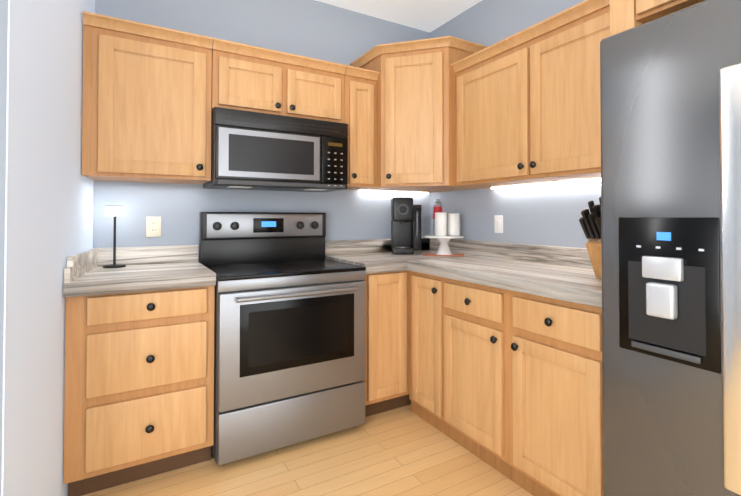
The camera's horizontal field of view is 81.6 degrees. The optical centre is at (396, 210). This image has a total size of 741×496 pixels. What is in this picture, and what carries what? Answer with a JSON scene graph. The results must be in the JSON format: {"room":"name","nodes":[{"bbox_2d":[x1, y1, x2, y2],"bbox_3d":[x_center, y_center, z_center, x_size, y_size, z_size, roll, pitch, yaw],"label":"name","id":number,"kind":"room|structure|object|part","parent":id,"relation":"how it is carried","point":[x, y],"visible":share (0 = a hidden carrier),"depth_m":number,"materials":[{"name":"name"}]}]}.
{"room":"kitchen","nodes":[
{"label":"kitchen","id":0,"kind":"room"},
{"bbox_2d":[0,0,94,495],"bbox_3d":[-2.016,-0.140,1.401,1.604,2.715,1.353,1,-1,-32],"label":"wall","id":1,"kind":"structure","parent":0,"point":[46,208],"depth_m":1.44,"materials":[{"name":"grey paint"}]},
{"bbox_2d":[93,0,429,261],"bbox_3d":[-0.666,-0.117,2.977,2.352,2.715,0.100,1,-1,-32],"label":"wall","id":2,"kind":"structure","parent":0,"point":[315,29],"depth_m":2.77,"materials":[{"name":"blue paint"}]},
{"bbox_2d":[82,11,212,183],"bbox_3d":[-1.319,-0.546,2.293,0.566,0.763,0.380,1,-1,-32],"label":"upper cabinet","id":3,"kind":"object","parent":2,"relation":"attached to","point":[146,103],"visible":0.98,"depth_m":2.15,"materials":[{"name":"brown wood"}]},
{"bbox_2d":[146,217,160,236],"bbox_3d":[-1.394,0.091,2.457,0.074,0.116,0.009,1,-1,-32],"label":"electrical outlet","id":4,"kind":"object","parent":2,"relation":"attached to","point":[153,226],"visible":1,"depth_m":2.45,"materials":[{"name":"beige plastic"}]},
{"bbox_2d":[211,38,346,122],"bbox_3d":[-0.742,-0.737,2.653,0.783,0.370,0.380,1,-1,-32],"label":"upper cabinet","id":5,"kind":"object","parent":2,"relation":"attached to","point":[245,77],"visible":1,"depth_m":2.49,"materials":[{"name":"brown wood"}]},
{"bbox_2d":[203,107,347,191],"bbox_3d":[-0.735,-0.341,2.635,0.781,0.417,0.410,1,-1,-32],"label":"microwave","id":6,"kind":"object","parent":5,"relation":"attached to","point":[250,150],"visible":1,"depth_m":2.44,"materials":[{"name":"black plastic"}]},
{"bbox_2d":[344,65,379,189],"bbox_3d":[-0.307,-0.537,2.920,0.235,0.763,0.380,1,-1,-32],"label":"upper cabinet","id":7,"kind":"object","parent":2,"relation":"attached to","point":[360,102],"visible":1,"depth_m":2.79,"materials":[{"name":"brown wood"}]},
{"bbox_2d":[82,404,532,495],"bbox_3d":[0.008,1.230,0.255,4.056,0.060,5.400,1,-1,-32],"label":"floor","id":8,"kind":"structure","parent":0,"point":[404,451],"depth_m":2.01,"materials":[{"name":"brown wood"}]},
{"bbox_2d":[64,286,214,495],"bbox_3d":[-1.265,0.784,2.141,0.570,0.888,0.660,1,-1,-32],"label":"drawers","id":9,"kind":"object","parent":8,"relation":"on","point":[139,388],"visible":1,"depth_m":1.88,"materials":[{"name":"brown wood"}]},
{"bbox_2d":[63,245,215,296],"bbox_3d":[-1.270,0.277,2.153,0.576,0.158,0.648,1,-1,-32],"label":"countertop","id":10,"kind":"structure","parent":9,"relation":"on","point":[146,268],"depth_m":2.02,"materials":[{"name":"laminate"}]},
{"bbox_2d":[103,206,125,267],"bbox_3d":[-1.497,0.137,2.274,0.104,0.325,0.104,1,-1,-32],"label":"table lamp","id":11,"kind":"object","parent":10,"relation":"on","point":[114,211],"visible":1,"depth_m":2.26,"materials":[{"name":"black plastic"}]},
{"bbox_2d":[199,212,365,465],"bbox_3d":[-0.665,0.619,2.470,0.783,1.228,0.731,1,-1,-32],"label":"range","id":12,"kind":"object","parent":8,"relation":"on","point":[289,334],"visible":1,"depth_m":2.23,"materials":[{"name":"grey metal"}]},
{"bbox_2d":[364,270,410,416],"bbox_3d":[0.042,0.796,2.970,0.937,0.888,0.630,1,-1,-32],"label":"base cabinet","id":13,"kind":"object","parent":8,"relation":"on","point":[387,345],"visible":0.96,"depth_m":2.56,"materials":[{"name":"brown wood"}]},
{"bbox_2d":[409,271,602,495],"bbox_3d":[0.663,0.786,2.232,0.660,0.888,1.314,1,-1,-32],"label":"base cabinet","id":14,"kind":"object","parent":8,"relation":"on","point":[506,383],"visible":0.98,"depth_m":1.90,"materials":[{"name":"brown wood"}]},
{"bbox_2d":[325,238,601,307],"bbox_3d":[0.384,0.281,2.427,0.938,0.158,1.927,1,-1,-32],"label":"countertop","id":15,"kind":"structure","parent":14,"relation":"on","point":[562,273],"depth_m":2.43,"materials":[{"name":"laminate"}]},
{"bbox_2d":[391,198,420,254],"bbox_3d":[0.073,0.109,3.135,0.215,0.405,0.213,0,-1,-4],"label":"coffee maker","id":16,"kind":"object","parent":15,"relation":"on","point":[405,226],"visible":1,"depth_m":3.11,"materials":[{"name":"black plastic"}]},
{"bbox_2d":[423,253,463,256],"bbox_3d":[0.332,0.308,2.995,0.280,0.003,0.200,0,-1,8],"label":"cutting board","id":17,"kind":"object","parent":15,"relation":"on","point":[434,254],"visible":0.79,"depth_m":2.92,"materials":[{"name":"brown wood"}]},
{"bbox_2d":[424,235,463,254],"bbox_3d":[0.337,0.241,3.037,0.280,0.131,0.280,1,-1,-32],"label":"cake stand","id":18,"kind":"object","parent":17,"relation":"on","point":[443,248],"visible":0.94,"depth_m":3.00,"materials":[{"name":"white ceramic"}]},
{"bbox_2d":[433,199,442,234],"bbox_3d":[0.300,0.045,3.099,0.074,0.263,0.074,1,-1,-32],"label":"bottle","id":19,"kind":"object","parent":18,"relation":"on","point":[437,206],"visible":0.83,"depth_m":3.08,"materials":[{"name":"red plastic"}]},
{"bbox_2d":[435,212,446,235],"bbox_3d":[0.308,0.093,2.968,0.084,0.162,0.084,1,-1,-32],"label":"canister","id":20,"kind":"object","parent":18,"relation":"on","point":[440,223],"visible":0.98,"depth_m":2.93,"materials":[{"name":"white ceramic"}]},
{"bbox_2d":[447,213,459,235],"bbox_3d":[0.404,0.097,3.039,0.096,0.157,0.096,1,-1,-32],"label":"canister","id":21,"kind":"object","parent":18,"relation":"on","point":[453,224],"visible":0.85,"depth_m":3.00,"materials":[{"name":"white ceramic"}]},
{"bbox_2d":[579,197,601,278],"bbox_3d":[0.867,0.115,1.764,0.293,0.352,0.100,1,-1,-32],"label":"knife block","id":22,"kind":"object","parent":15,"relation":"on","point":[590,224],"visible":0.44,"depth_m":1.73,"materials":[{"name":"brown wood"}]},
{"bbox_2d":[600,0,740,495],"bbox_3d":[1.182,0.335,1.117,0.905,1.757,0.915,1,-1,-32],"label":"refrigerator","id":23,"kind":"object","parent":8,"relation":"on","point":[670,98],"visible":1,"depth_m":1.13,"materials":[{"name":"grey metal"}]},
{"bbox_2d":[316,0,481,31],"bbox_3d":[0.008,-1.544,0.296,4.056,0.060,5.400,1,-1,-32],"label":"ceiling","id":24,"kind":"structure","parent":0,"point":[428,15],"depth_m":3.13,"materials":[{"name":"white paint"}]},
{"bbox_2d":[430,0,600,247],"bbox_3d":[1.688,-0.142,1.319,0.100,2.715,5.200,1,-1,-32],"label":"wall","id":25,"kind":"structure","parent":0,"point":[548,215],"depth_m":2.74,"materials":[{"name":"blue paint"}]},
{"bbox_2d":[350,36,490,193],"bbox_3d":[0.169,-0.610,2.989,0.725,0.935,0.767,1,-1,-32],"label":"upper cabinet","id":26,"kind":"object","parent":25,"relation":"attached to","point":[416,116],"depth_m":2.74,"materials":[{"name":"brown wood"}]},
{"bbox_3d":[-0.009,-0.143,3.292,0.605,0.010,0.033,1,-1,-32],"label":"corner led strip","id":27,"kind":"part","parent":26,"relation":"part of","materials":[{"name":"white plastic"}]},
{"bbox_2d":[494,215,502,232],"bbox_3d":[0.677,0.088,2.841,0.008,0.116,0.074,1,-1,-32],"label":"outlet","id":28,"kind":"object","parent":25,"relation":"attached to","point":[498,223],"visible":1,"depth_m":2.84,"materials":[{"name":"white plastic"}]},
{"bbox_2d":[451,0,609,188],"bbox_3d":[0.812,-0.540,2.277,0.380,0.775,1.200,1,-1,-32],"label":"upper cabinet","id":29,"kind":"object","parent":25,"relation":"attached to","point":[528,106],"depth_m":2.17,"materials":[{"name":"brown wood"}]},
{"bbox_3d":[0.949,-0.157,2.362,0.033,0.010,1.154,1,-1,-32],"label":"mounted led strip","id":30,"kind":"part","parent":29,"relation":"part of","materials":[{"name":"white plastic"}]},
{"bbox_2d":[610,0,704,35],"bbox_3d":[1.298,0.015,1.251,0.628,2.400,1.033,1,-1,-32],"label":"upper cabinet","id":31,"kind":"object","parent":25,"relation":"attached to","point":[625,15],"visible":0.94,"depth_m":1.47,"materials":[{"name":"brown wood"}]}
]}

